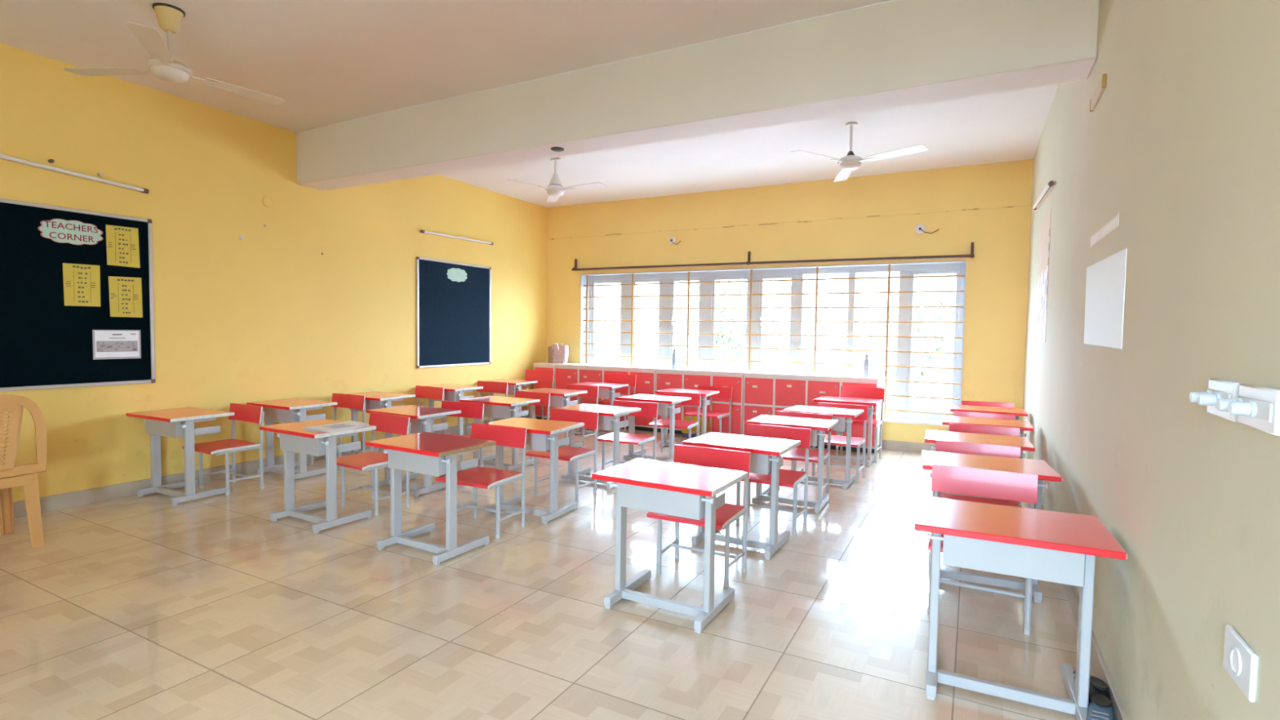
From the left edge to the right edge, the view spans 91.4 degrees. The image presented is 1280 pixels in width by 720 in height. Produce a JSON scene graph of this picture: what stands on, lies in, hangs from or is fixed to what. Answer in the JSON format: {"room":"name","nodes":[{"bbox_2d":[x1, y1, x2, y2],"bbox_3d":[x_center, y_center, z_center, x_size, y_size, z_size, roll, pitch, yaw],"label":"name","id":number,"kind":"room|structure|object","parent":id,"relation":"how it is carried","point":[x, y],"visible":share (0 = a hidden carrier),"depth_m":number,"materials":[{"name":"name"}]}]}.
{"room":"classroom","nodes":[
{"label":"classroom","id":0,"kind":"room"},
{"bbox_2d":[0,43,546,502],"bbox_3d":[-3.787,-0.553,5.302,0.230,3.172,10.069,2,3,28],"label":"wall","id":1,"kind":"structure","parent":0,"point":[264,315],"depth_m":5.49,"materials":[{"name":"yellow paint"}]},
{"bbox_2d":[0,154,149,193],"bbox_3d":[-4.112,-1.335,4.334,0.049,0.124,1.193,2,3,28],"label":"tube light","id":2,"kind":"object","parent":1,"relation":"attached to","point":[2,156],"visible":1,"depth_m":4.44,"materials":[{"name":"white plastic"}]},
{"bbox_2d":[0,198,155,391],"bbox_3d":[-4.269,-0.430,4.140,0.025,1.286,1.800,2,3,28],"label":"noticeboard","id":3,"kind":"object","parent":1,"relation":"attached to","point":[46,343],"visible":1,"depth_m":4.41,"materials":[{"name":"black fabric"}]},
{"bbox_2d":[37,218,102,244],"bbox_3d":[-4.069,-0.915,4.470,0.004,0.176,0.367,2,3,28],"label":"sign","id":4,"kind":"object","parent":3,"relation":"attached to","point":[59,230],"visible":1,"depth_m":4.46,"materials":[{"name":"white"}]},
{"bbox_2d":[62,262,100,306],"bbox_3d":[-4.050,-0.543,4.533,0.002,0.305,0.214,2,3,28],"label":"paper note","id":5,"kind":"object","parent":3,"relation":"attached to","point":[82,282],"visible":1,"depth_m":4.53,"materials":[{"name":"paper"}]},
{"bbox_2d":[92,329,141,359],"bbox_3d":[-3.959,-0.118,4.732,0.003,0.220,0.300,2,3,28],"label":"printed sheet","id":6,"kind":"object","parent":3,"relation":"attached to","point":[107,344],"visible":1,"depth_m":4.73,"materials":[{"name":"white paper"}]},
{"bbox_2d":[96,333,136,351],"bbox_3d":[-3.958,-0.132,4.731,0.001,0.136,0.260,2,3,28],"label":"print","id":7,"kind":"object","parent":6,"relation":"attached to","point":[104,342],"depth_m":4.72,"materials":[{"name":"grey"}]},
{"bbox_2d":[105,224,140,267],"bbox_3d":[-3.925,-0.862,4.743,0.002,0.304,0.211,2,3,28],"label":"paper note","id":8,"kind":"object","parent":3,"relation":"attached to","point":[122,242],"visible":1,"depth_m":4.74,"materials":[{"name":"paper"}]},
{"bbox_2d":[108,275,142,317],"bbox_3d":[-3.927,-0.482,4.769,0.002,0.308,0.213,2,3,28],"label":"paper note","id":9,"kind":"object","parent":3,"relation":"attached to","point":[125,292],"visible":1,"depth_m":4.77,"materials":[{"name":"paper"}]},
{"bbox_2d":[262,195,273,207],"bbox_3d":[-3.400,-1.447,5.706,0.012,0.100,0.100,2,3,28],"label":"cover plate","id":10,"kind":"object","parent":1,"relation":"attached to","point":[267,201],"visible":1,"depth_m":5.70,"materials":[{"name":"yellow paint"}]},
{"bbox_2d":[13,413,536,518],"bbox_3d":[-3.700,0.981,5.315,0.016,0.108,9.609,2,3,28],"label":"baseboard","id":11,"kind":"structure","parent":1,"relation":"attached to","point":[60,501],"depth_m":4.81,"materials":[{"name":"beige tile"}]},
{"bbox_2d":[416,256,491,368],"bbox_3d":[-2.300,-0.572,7.817,0.025,1.297,1.257,2,3,28],"label":"noticeboard","id":12,"kind":"object","parent":1,"relation":"attached to","point":[453,318],"visible":1,"depth_m":7.74,"materials":[{"name":"blue fabric"}]},
{"bbox_2d":[446,267,466,281],"bbox_3d":[-2.284,-1.062,7.802,0.003,0.170,0.347,2,3,28],"label":"cutout","id":13,"kind":"object","parent":12,"relation":"attached to","point":[454,274],"visible":1,"depth_m":7.80,"materials":[{"name":"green paper"}]},
{"bbox_2d":[419,229,493,244],"bbox_3d":[-2.259,-1.523,7.792,0.049,0.047,1.215,2,3,28],"label":"tube light","id":14,"kind":"object","parent":1,"relation":"attached to","point":[421,230],"visible":1,"depth_m":7.71,"materials":[{"name":"white plastic"}]},
{"bbox_2d":[0,0,1057,207],"bbox_3d":[-0.922,-2.103,3.708,6.677,0.150,10.069,2,3,28],"label":"ceiling","id":15,"kind":"structure","parent":0,"point":[331,62],"depth_m":4.38,"materials":[{"name":"paint"}]},
{"bbox_2d":[63,2,284,105],"bbox_3d":[-2.733,-1.851,3.772,1.118,0.410,1.026,2,3,28],"label":"ceiling fan","id":16,"kind":"object","parent":15,"relation":"hanging from","point":[170,17],"visible":1,"depth_m":3.63,"materials":[{"name":"metal"}]},
{"bbox_2d":[506,157,605,202],"bbox_3d":[-1.035,-1.964,6.628,0.914,0.400,1.173,-1,3,-36],"label":"ceiling fan","id":17,"kind":"object","parent":15,"relation":"hanging from","point":[555,189],"visible":1,"depth_m":6.65,"materials":[{"name":"white metal"}]},
{"bbox_2d":[791,121,928,182],"bbox_3d":[1.970,-1.867,5.442,1.029,0.400,1.229,2,3,28],"label":"ceiling fan","id":18,"kind":"object","parent":15,"relation":"hanging from","point":[848,163],"visible":1,"depth_m":5.38,"materials":[{"name":"white metal"}]},
{"bbox_2d":[0,427,1094,719],"bbox_3d":[-0.968,1.200,3.861,6.677,0.120,10.069,2,3,28],"label":"floor","id":19,"kind":"structure","parent":0,"point":[147,606],"depth_m":2.91,"materials":[{"name":"beige tile"}]},
{"bbox_2d":[0,394,46,547],"bbox_3d":[-3.843,0.649,3.597,0.552,0.925,0.524,2,3,28],"label":"plastic chair","id":20,"kind":"object","parent":19,"relation":"on","point":[11,475],"visible":1,"depth_m":3.67,"materials":[{"name":"plastic"}]},
{"bbox_2d":[125,407,234,505],"bbox_3d":[-3.565,0.733,4.859,0.620,0.650,0.453,2,3,27],"label":"school desk","id":21,"kind":"object","parent":19,"relation":"on","point":[158,423],"visible":0.94,"depth_m":4.76,"materials":[{"name":"red laminate"}]},
{"bbox_2d":[182,403,264,495],"bbox_3d":[-3.360,0.716,5.047,0.456,0.672,0.406,2,3,29],"label":"chair","id":22,"kind":"object","parent":19,"relation":"on","point":[249,413],"visible":0.94,"depth_m":5.09,"materials":[{"name":"plastic"}]},
{"bbox_2d":[246,398,337,479],"bbox_3d":[-3.120,0.704,5.616,0.620,0.650,0.453,2,3,28],"label":"school desk","id":23,"kind":"object","parent":19,"relation":"on","point":[282,411],"visible":0.75,"depth_m":5.52,"materials":[{"name":"white plastic"}]},
{"bbox_2d":[259,418,376,533],"bbox_3d":[-2.204,0.778,4.288,0.620,0.650,0.453,2,3,30],"label":"school desk","id":24,"kind":"object","parent":19,"relation":"on","point":[294,438],"visible":0.98,"depth_m":4.19,"materials":[{"name":"white metal"}]},
{"bbox_2d":[302,420,369,432],"bbox_3d":[-2.057,0.447,4.228,0.310,0.019,0.379,2,3,19],"label":"sheaf","id":25,"kind":"object","parent":24,"relation":"on","point":[346,425],"visible":1,"depth_m":4.20,"materials":[{"name":"paper"}]},
{"bbox_2d":[311,392,366,470],"bbox_3d":[-2.937,0.679,5.977,0.456,0.672,0.406,2,3,27],"label":"chair","id":26,"kind":"object","parent":19,"relation":"on","point":[343,400],"visible":0.29,"depth_m":6.08,"materials":[{"name":"red laminate"}]},
{"bbox_2d":[336,412,410,515],"bbox_3d":[-1.992,0.756,4.591,0.456,0.672,0.406,2,3,32],"label":"chair","id":27,"kind":"object","parent":19,"relation":"on","point":[372,460],"visible":0.87,"depth_m":4.63,"materials":[{"name":"red laminate"}]},
{"bbox_2d":[343,391,415,456],"bbox_3d":[-2.680,0.676,6.354,0.620,0.650,0.453,2,3,26],"label":"school desk","id":28,"kind":"object","parent":19,"relation":"on","point":[374,399],"visible":0.45,"depth_m":6.28,"materials":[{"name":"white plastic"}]},
{"bbox_2d":[366,404,461,497],"bbox_3d":[-1.878,0.741,5.196,0.620,0.650,0.453,2,3,30],"label":"school desk","id":29,"kind":"object","parent":19,"relation":"on","point":[415,413],"visible":0.67,"depth_m":5.09,"materials":[{"name":"grey metal"}]},
{"bbox_2d":[398,385,444,435],"bbox_3d":[-2.468,0.642,6.916,0.456,0.672,0.406,2,3,31],"label":"chair","id":30,"kind":"object","parent":19,"relation":"on","point":[424,392],"visible":0.23,"depth_m":7.04,"materials":[{"name":"red laminate"}]},
{"bbox_2d":[365,431,496,565],"bbox_3d":[-1.259,0.815,3.776,0.620,0.650,0.453,2,3,30],"label":"school desk","id":31,"kind":"object","parent":19,"relation":"on","point":[424,452],"visible":1,"depth_m":3.68,"materials":[{"name":"grey metal"}]},
{"bbox_2d":[424,383,483,435],"bbox_3d":[-2.236,0.636,7.352,0.620,0.650,0.453,2,3,29],"label":"school desk","id":32,"kind":"object","parent":19,"relation":"on","point":[451,394],"visible":0.34,"depth_m":7.18,"materials":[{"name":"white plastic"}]},
{"bbox_2d":[440,400,484,466],"bbox_3d":[-1.664,0.720,5.459,0.456,0.672,0.406,2,3,22],"label":"chair","id":33,"kind":"object","parent":19,"relation":"on","point":[468,410],"visible":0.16,"depth_m":5.58,"materials":[{"name":"red laminate"}]},
{"bbox_2d":[435,422,527,538],"bbox_3d":[-1.045,0.790,4.129,0.456,0.672,0.406,2,3,25],"label":"chair","id":34,"kind":"object","parent":19,"relation":"on","point":[491,478],"visible":0.88,"depth_m":4.19,"materials":[{"name":"red laminate"}]},
{"bbox_2d":[465,381,507,435],"bbox_3d":[-1.925,0.614,7.691,0.456,0.672,0.406,2,3,23],"label":"chair","id":35,"kind":"object","parent":19,"relation":"on","point":[488,386],"visible":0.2,"depth_m":7.82,"materials":[{"name":"red laminate"}]},
{"bbox_2d":[459,395,539,471],"bbox_3d":[-1.361,0.708,6.069,0.620,0.650,0.453,2,3,26],"label":"school desk","id":36,"kind":"object","parent":19,"relation":"on","point":[495,406],"visible":0.58,"depth_m":5.93,"materials":[{"name":"white plastic"}]},
{"bbox_2d":[479,378,537,422],"bbox_3d":[-1.744,0.601,8.271,0.620,0.650,0.453,2,3,28],"label":"school desk","id":37,"kind":"object","parent":19,"relation":"on","point":[512,388],"visible":0.28,"depth_m":8.12,"materials":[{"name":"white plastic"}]},
{"bbox_2d":[515,391,550,458],"bbox_3d":[-1.224,0.681,6.448,0.456,0.672,0.406,2,3,30],"label":"chair","id":38,"kind":"object","parent":19,"relation":"on","point":[544,398],"visible":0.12,"depth_m":6.54,"materials":[{"name":"red laminate"}]},
{"bbox_2d":[511,369,554,419],"bbox_3d":[-1.483,0.531,8.667,0.456,0.759,0.406,2,3,21],"label":"chair","id":39,"kind":"object","parent":19,"relation":"on","point":[531,375],"visible":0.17,"depth_m":8.80,"materials":[{"name":"red laminate"}]},
{"bbox_2d":[484,417,584,524],"bbox_3d":[-0.788,0.786,4.539,0.620,0.650,0.453,2,3,25],"label":"school desk","id":40,"kind":"object","parent":19,"relation":"on","point":[538,430],"visible":0.68,"depth_m":4.42,"materials":[{"name":"white plastic"}]},
{"bbox_2d":[533,362,568,420],"bbox_3d":[-1.307,0.466,9.214,0.371,0.845,0.397,2,3,28],"label":"cabinet","id":41,"kind":"object","parent":19,"relation":"on","point":[538,366],"visible":0.23,"depth_m":9.04,"materials":[{"name":"red paint"}]},
{"bbox_2d":[547,342,568,363],"bbox_3d":[-1.200,-0.100,9.150,0.302,0.294,0.157,2,3,28],"label":"cloth bag","id":42,"kind":"object","parent":41,"relation":"on","point":[557,353],"visible":1,"depth_m":9.11,"materials":[{"name":"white fabric"}]},
{"bbox_2d":[520,387,586,447],"bbox_3d":[-0.976,0.669,7.011,0.620,0.650,0.453,2,3,28],"label":"school desk","id":43,"kind":"object","parent":19,"relation":"on","point":[557,399],"visible":0.35,"depth_m":6.86,"materials":[{"name":"white plastic"}]},
{"bbox_2d":[525,408,598,502],"bbox_3d":[-0.623,0.757,4.982,0.456,0.672,0.406,2,3,27],"label":"chair","id":44,"kind":"object","parent":19,"relation":"on","point":[590,419],"visible":0.76,"depth_m":5.03,"materials":[{"name":"red laminate"}]},
{"bbox_2d":[549,384,598,446],"bbox_3d":[-0.780,0.646,7.343,0.456,0.672,0.406,2,3,30],"label":"chair","id":45,"kind":"object","parent":19,"relation":"on","point":[592,391],"visible":0.24,"depth_m":7.42,"materials":[{"name":"red laminate"}]},
{"bbox_2d":[554,403,640,489],"bbox_3d":[-0.374,0.748,5.497,0.620,0.650,0.453,2,3,30],"label":"school desk","id":46,"kind":"object","parent":19,"relation":"on","point":[606,422],"visible":0.6,"depth_m":5.38,"materials":[{"name":"white plastic"}]},
{"bbox_2d":[569,382,628,435],"bbox_3d":[-0.524,0.632,7.959,0.620,0.650,0.453,2,3,26],"label":"school desk","id":47,"kind":"object","parent":19,"relation":"on","point":[604,392],"visible":0.56,"depth_m":7.84,"materials":[{"name":"grey metal"}]},
{"bbox_2d":[554,363,662,431],"bbox_3d":[-0.429,0.499,8.746,1.611,0.845,0.397,2,3,28],"label":"bank","id":48,"kind":"object","parent":19,"relation":"on","point":[566,374],"visible":0.28,"depth_m":8.53,"materials":[{"name":"red paint"}]},
{"bbox_2d":[592,373,636,432],"bbox_3d":[-0.334,0.574,8.098,0.456,0.759,0.406,2,3,23],"label":"chair","id":49,"kind":"object","parent":19,"relation":"on","point":[630,380],"visible":0.41,"depth_m":8.21,"materials":[{"name":"red laminate"}]},
{"bbox_2d":[597,400,657,470],"bbox_3d":[-0.121,0.731,5.689,0.456,0.672,0.406,2,3,25],"label":"chair","id":50,"kind":"object","parent":19,"relation":"on","point":[647,409],"visible":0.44,"depth_m":5.75,"materials":[{"name":"red laminate"}]},
{"bbox_2d":[617,393,691,462],"bbox_3d":[0.149,0.711,6.461,0.620,0.650,0.453,2,3,29],"label":"school desk","id":51,"kind":"object","parent":19,"relation":"on","point":[664,408],"visible":0.65,"depth_m":6.32,"materials":[{"name":"white metal"}]},
{"bbox_2d":[591,457,747,633],"bbox_3d":[0.145,0.869,3.027,0.620,0.650,0.453,2,3,29],"label":"school desk","id":52,"kind":"object","parent":19,"relation":"on","point":[664,487],"visible":1,"depth_m":2.93,"materials":[{"name":"grey metal"}]},
{"bbox_2d":[648,391,700,455],"bbox_3d":[0.367,0.695,6.627,0.456,0.672,0.406,2,3,22],"label":"chair","id":53,"kind":"object","parent":19,"relation":"on","point":[695,397],"visible":0.65,"depth_m":6.70,"materials":[{"name":"red laminate"}]},
{"bbox_2d":[654,388,719,446],"bbox_3d":[0.541,0.682,7.195,0.620,0.650,0.453,2,3,26],"label":"school desk","id":54,"kind":"object","parent":19,"relation":"on","point":[704,402],"visible":0.42,"depth_m":7.09,"materials":[{"name":"white plastic"}]},
{"bbox_2d":[681,415,709,438],"bbox_3d":[0.696,0.822,7.844,0.348,0.315,0.132,2,3,28],"label":"bag","id":55,"kind":"object","parent":19,"relation":"on","point":[685,431],"visible":0.48,"depth_m":7.81,"materials":[{"name":"yellow fabric"}]},
{"bbox_2d":[646,444,751,589],"bbox_3d":[0.319,0.843,3.399,0.456,0.672,0.406,2,3,28],"label":"chair","id":56,"kind":"object","parent":19,"relation":"on","point":[727,513],"visible":0.71,"depth_m":3.45,"materials":[{"name":"plastic"}]},
{"bbox_2d":[655,367,752,435],"bbox_3d":[0.813,0.547,8.082,1.200,0.845,0.397,2,3,28],"label":"storage cabinet","id":57,"kind":"object","parent":19,"relation":"on","point":[665,377],"visible":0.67,"depth_m":7.83,"materials":[{"name":"red paint"}]},
{"bbox_2d":[671,348,676,368],"bbox_3d":[0.452,-0.018,8.212,0.068,0.262,0.068,2,3,28],"label":"water bottle","id":58,"kind":"object","parent":57,"relation":"on","point":[674,354],"visible":1,"depth_m":8.19,"materials":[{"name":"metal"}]},
{"bbox_2d":[684,385,732,438],"bbox_3d":[0.815,0.662,7.463,0.456,0.672,0.406,2,3,32],"label":"chair","id":59,"kind":"object","parent":19,"relation":"on","point":[724,392],"visible":0.56,"depth_m":7.50,"materials":[{"name":"red laminate"}]},
{"bbox_2d":[682,431,800,559],"bbox_3d":[0.638,0.834,3.938,0.620,0.650,0.453,2,3,29],"label":"school desk","id":60,"kind":"object","parent":19,"relation":"on","point":[761,448],"visible":0.73,"depth_m":3.78,"materials":[{"name":"white plastic"}]},
{"bbox_2d":[735,423,810,535],"bbox_3d":[0.890,0.810,4.275,0.456,0.672,0.406,2,3,28],"label":"chair","id":61,"kind":"object","parent":19,"relation":"on","point":[790,478],"visible":0.66,"depth_m":4.32,"materials":[{"name":"red laminate"}]},
{"bbox_2d":[745,414,838,513],"bbox_3d":[1.185,0.798,4.881,0.620,0.650,0.453,2,3,26],"label":"school desk","id":62,"kind":"object","parent":19,"relation":"on","point":[822,425],"visible":0.73,"depth_m":4.75,"materials":[{"name":"white plastic"}]},
{"bbox_2d":[768,410,832,495],"bbox_3d":[1.277,0.781,5.041,0.456,0.672,0.406,2,3,27],"label":"chair","id":63,"kind":"object","parent":19,"relation":"on","point":[795,454],"visible":0.38,"depth_m":5.09,"materials":[{"name":"plastic"}]},
{"bbox_2d":[742,370,882,453],"bbox_3d":[2.028,0.594,7.434,1.547,0.845,0.397,2,3,28],"label":"storage cabinet","id":64,"kind":"object","parent":19,"relation":"on","point":[765,393],"visible":0.54,"depth_m":7.33,"materials":[{"name":"red paint"}]},
{"bbox_2d":[862,354,869,377],"bbox_3d":[2.568,0.064,7.083,0.068,0.262,0.068,2,3,28],"label":"water bottle","id":65,"kind":"object","parent":64,"relation":"on","point":[866,362],"visible":1,"depth_m":7.06,"materials":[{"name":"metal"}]},
{"bbox_2d":[782,404,863,489],"bbox_3d":[1.639,0.771,5.607,0.620,0.650,0.453,2,3,29],"label":"school desk","id":66,"kind":"object","parent":19,"relation":"on","point":[840,415],"visible":0.62,"depth_m":5.43,"materials":[{"name":"white plastic"}]},
{"bbox_2d":[811,402,868,483],"bbox_3d":[1.817,0.756,5.737,0.456,0.672,0.406,2,3,29],"label":"chair","id":67,"kind":"object","parent":19,"relation":"on","point":[856,442],"visible":0.59,"depth_m":5.78,"materials":[{"name":"red laminate"}]},
{"bbox_2d":[813,395,882,466],"bbox_3d":[2.168,0.735,6.533,0.620,0.650,0.453,2,3,28],"label":"school desk","id":68,"kind":"object","parent":19,"relation":"on","point":[828,399],"visible":0.59,"depth_m":6.37,"materials":[{"name":"white metal"}]},
{"bbox_2d":[835,386,884,462],"bbox_3d":[2.324,0.677,6.645,0.456,0.759,0.406,2,3,30],"label":"chair","id":69,"kind":"object","parent":19,"relation":"on","point":[846,391],"visible":0.64,"depth_m":6.70,"materials":[{"name":"red laminate"}]},
{"bbox_2d":[935,440,1020,506],"bbox_3d":[1.980,0.853,3.680,0.456,0.672,0.406,2,3,27],"label":"chair","id":70,"kind":"object","parent":19,"relation":"on","point":[962,447],"visible":0.17,"depth_m":3.78,"materials":[{"name":"red laminate"}]},
{"bbox_2d":[924,429,1035,506],"bbox_3d":[2.239,0.845,4.180,0.620,0.650,0.453,2,3,26],"label":"school desk","id":71,"kind":"object","parent":19,"relation":"on","point":[931,436],"visible":0.35,"depth_m":4.13,"materials":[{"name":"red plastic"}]},
{"bbox_2d":[927,463,1038,635],"bbox_3d":[1.606,0.882,2.946,0.456,0.672,0.406,2,3,29],"label":"chair","id":72,"kind":"object","parent":19,"relation":"on","point":[984,482],"visible":0.45,"depth_m":3.05,"materials":[{"name":"red laminate"}]},
{"bbox_2d":[949,423,1020,436],"bbox_3d":[2.449,0.824,4.444,0.456,0.672,0.406,2,3,25],"label":"chair","id":73,"kind":"object","parent":19,"relation":"on","point":[973,428],"visible":0.06,"depth_m":4.59,"materials":[{"name":"red laminate"}]},
{"bbox_2d":[954,410,1015,420],"bbox_3d":[2.854,0.795,5.207,0.456,0.672,0.406,2,3,30],"label":"chair","id":74,"kind":"object","parent":19,"relation":"on","point":[967,414],"visible":0.07,"depth_m":5.35,"materials":[{"name":"red laminate"}]},
{"bbox_2d":[961,400,1013,408],"bbox_3d":[3.396,0.761,6.108,0.456,0.672,0.406,2,3,25],"label":"chair","id":75,"kind":"object","parent":19,"relation":"on","point":[963,402],"visible":0.07,"depth_m":6.25,"materials":[{"name":"red laminate"}]},
{"bbox_2d":[942,415,1034,507],"bbox_3d":[2.759,0.814,5.004,0.620,0.650,0.453,2,3,27],"label":"school desk","id":76,"kind":"object","parent":19,"relation":"on","point":[1025,425],"visible":0.35,"depth_m":4.92,"materials":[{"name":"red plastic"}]},
{"bbox_2d":[950,404,1028,420],"bbox_3d":[3.252,0.781,5.865,0.620,0.650,0.453,2,3,28],"label":"school desk","id":77,"kind":"object","parent":19,"relation":"on","point":[1019,412],"visible":0.27,"depth_m":5.76,"materials":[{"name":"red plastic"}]},
{"bbox_2d":[921,450,1062,603],"bbox_3d":[1.854,0.876,3.378,0.620,0.650,0.453,2,3,23],"label":"school desk","id":78,"kind":"object","parent":19,"relation":"on","point":[1045,472],"visible":0.48,"depth_m":3.31,"materials":[{"name":"red wood"}]},
{"bbox_2d":[914,495,1127,719],"bbox_3d":[1.362,0.918,2.331,0.620,0.650,0.453,2,3,26],"label":"school desk","id":79,"kind":"object","parent":19,"relation":"on","point":[1045,545],"visible":1,"depth_m":2.22,"materials":[{"name":"red wood"}]},
{"bbox_2d":[1072,670,1111,705],"bbox_3d":[1.653,1.200,2.296,0.092,0.098,0.233,1,3,14],"label":"shoe","id":80,"kind":"object","parent":19,"relation":"on","point":[1096,686],"visible":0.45,"depth_m":2.22,"materials":[{"name":"rubber"}]},
{"bbox_2d":[1086,693,1114,719],"bbox_3d":[1.535,1.208,2.083,0.092,0.098,0.233,3,3,39],"label":"shoe","id":81,"kind":"object","parent":19,"relation":"on","point":[1100,707],"visible":0.98,"depth_m":2.10,"materials":[{"name":"blue"}]},
{"bbox_2d":[546,159,1033,444],"bbox_3d":[1.375,-0.611,8.120,6.217,3.172,0.230,2,3,28],"label":"wall","id":82,"kind":"structure","parent":0,"point":[988,206],"depth_m":7.33,"materials":[{"name":"yellow paint"}]},
{"bbox_2d":[571,242,973,271],"bbox_3d":[1.308,-1.293,7.951,5.205,0.212,0.077,2,3,28],"label":"curtain rod","id":83,"kind":"object","parent":82,"relation":"attached to","point":[971,255],"visible":1,"depth_m":7.67,"materials":[{"name":"brown metal"}]},
{"bbox_2d":[579,260,966,426],"bbox_3d":[1.455,-0.268,8.253,5.060,1.825,0.597,2,3,28],"label":"window","id":84,"kind":"structure","parent":82,"relation":"in","point":[957,267],"depth_m":7.96,"materials":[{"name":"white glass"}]},
{"bbox_2d":[582,264,964,417],"bbox_3d":[1.356,-0.272,8.068,4.996,1.776,0.033,2,3,28],"label":"window grille","id":85,"kind":"object","parent":84,"relation":"attached to","point":[889,277],"visible":0.66,"depth_m":7.75,"materials":[{"name":"metal"}]},
{"bbox_2d":[879,440,933,453],"bbox_3d":[1.296,0.923,8.082,6.185,0.108,0.016,2,3,28],"label":"baseboard","id":86,"kind":"structure","parent":82,"relation":"attached to","point":[886,444],"depth_m":7.14,"materials":[{"name":"beige tile"}]},
{"bbox_2d":[914,223,938,234],"bbox_3d":[3.197,-1.464,6.962,0.251,0.120,0.034,2,3,28],"label":"junction box","id":87,"kind":"object","parent":82,"relation":"attached to","point":[919,228],"visible":1,"depth_m":6.98,"materials":[{"name":"white plastic"}]},
{"bbox_2d":[1022,0,1279,719],"bbox_3d":[1.897,-0.334,2.268,0.230,3.172,10.069,2,3,28],"label":"wall","id":88,"kind":"structure","parent":0,"point":[1180,141],"depth_m":1.71,"materials":[{"name":"beige paint"}]},
{"bbox_2d":[296,0,1099,190],"bbox_3d":[-0.456,-1.817,4.601,6.217,0.491,0.298,2,3,28],"label":"beam","id":89,"kind":"structure","parent":88,"relation":"attached to","point":[894,53],"depth_m":3.89,"materials":[{"name":"paint"}]},
{"bbox_2d":[1035,208,1051,342],"bbox_3d":[3.265,-0.648,5.059,0.006,1.000,0.800,2,3,28],"label":"poster","id":90,"kind":"object","parent":88,"relation":"attached to","point":[1045,237],"visible":1,"depth_m":5.00,"materials":[{"name":"white paper"}]},
{"bbox_2d":[1032,180,1056,209],"bbox_3d":[3.267,-1.322,5.066,0.049,0.109,1.402,2,3,28],"label":"tube light","id":91,"kind":"object","parent":88,"relation":"attached to","point":[1049,187],"visible":1,"depth_m":4.88,"materials":[{"name":"white plastic"}]},
{"bbox_2d":[1022,456,1128,719],"bbox_3d":[1.767,1.192,2.396,0.016,0.108,9.609,2,3,28],"label":"baseboard","id":92,"kind":"structure","parent":88,"relation":"attached to","point":[1100,670],"depth_m":2.41,"materials":[{"name":"beige tile"}]},
{"bbox_2d":[1089,73,1106,111],"bbox_3d":[2.142,-1.246,2.922,0.016,0.060,0.345,2,3,28],"label":"tube light","id":93,"kind":"object","parent":88,"relation":"attached to","point":[1101,86],"visible":1,"depth_m":2.88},
{"bbox_2d":[1089,213,1119,247],"bbox_3d":[2.012,-0.555,2.715,0.002,0.048,0.670,2,3,28],"label":"strip","id":94,"kind":"object","parent":88,"relation":"attached to","point":[1113,224],"visible":1,"depth_m":2.66,"materials":[{"name":"plastic"}]},
{"bbox_2d":[1084,248,1127,348],"bbox_3d":[1.980,-0.247,2.677,0.003,0.382,0.907,2,3,28],"label":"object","id":95,"kind":"object","parent":88,"relation":"attached to","point":[1105,282],"visible":1,"depth_m":2.58,"materials":[{"name":"paper"}]},
{"bbox_2d":[1189,377,1239,422],"bbox_3d":[1.229,0.082,1.342,0.049,0.080,0.158,2,3,28],"label":"socket plate","id":96,"kind":"object","parent":88,"relation":"attached to","point":[1218,388],"visible":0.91,"depth_m":1.33,"materials":[{"name":"white plastic"}]},
{"bbox_2d":[1222,624,1258,702],"bbox_3d":[1.158,0.583,1.207,0.013,0.090,0.140,2,3,28],"label":"wall socket","id":97,"kind":"object","parent":88,"relation":"attached to","point":[1240,661],"visible":1,"depth_m":1.19,"materials":[{"name":"white plastic"}]},
{"bbox_2d":[1229,646,1241,675],"bbox_3d":[1.153,0.583,1.210,0.003,0.052,0.052,2,3,28],"label":"socket","id":98,"kind":"object","parent":97,"relation":"attached to","point":[1235,652],"depth_m":1.21,"materials":[{"name":"white plastic"}]},
{"bbox_2d":[1216,383,1279,435],"bbox_3d":[1.137,0.089,1.171,0.049,0.080,0.179,2,3,28],"label":"socket plate","id":99,"kind":"object","parent":88,"relation":"attached to","point":[1257,407],"visible":1,"depth_m":1.15,"materials":[{"name":"white plastic"}]},
{"label":"outside","id":100,"kind":"structure","parent":0,"visible":0},
{"bbox_2d":[592,363,951,411],"bbox_3d":[18.358,0.586,34.435,80.000,0.070,62.040,2,3,28],"label":"ground","id":101,"kind":"structure","parent":100,"point":[891,403],"depth_m":19.97,"materials":[{"name":"white"}]},
{"bbox_2d":[676,279,813,370],"bbox_3d":[2.790,-0.936,17.012,3.394,4.170,3.237,2,3,28],"label":"tree","id":102,"kind":"object","parent":101,"relation":"on","point":[725,287],"visible":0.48,"depth_m":16.91,"materials":[{"name":"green plant"}]},
{"bbox_2d":[595,271,955,373],"bbox_3d":[6.475,-2.829,39.551,53.200,5.950,9.200,2,3,28],"label":"building","id":103,"kind":"structure","parent":101,"relation":"on","point":[829,286],"depth_m":34.70,"materials":[{"name":"white concrete"}]},
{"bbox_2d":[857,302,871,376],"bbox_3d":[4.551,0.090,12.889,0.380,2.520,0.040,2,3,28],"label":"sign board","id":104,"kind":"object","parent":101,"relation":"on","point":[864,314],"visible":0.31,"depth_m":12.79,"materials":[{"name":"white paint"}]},
{"bbox_2d":[835,274,955,399],"bbox_3d":[7.577,-0.654,17.944,3.682,3.657,2.761,-2,4,-44],"label":"tree","id":105,"kind":"object","parent":101,"relation":"on","point":[877,327],"visible":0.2,"depth_m":17.71,"materials":[{"name":"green plant"}]},
{"bbox_2d":[881,286,955,411],"bbox_3d":[6.643,-0.094,13.385,2.760,2.943,3.336,2,3,28],"label":"tree","id":106,"kind":"object","parent":101,"relation":"on","point":[940,314],"visible":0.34,"depth_m":12.94,"materials":[{"name":"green plant"}]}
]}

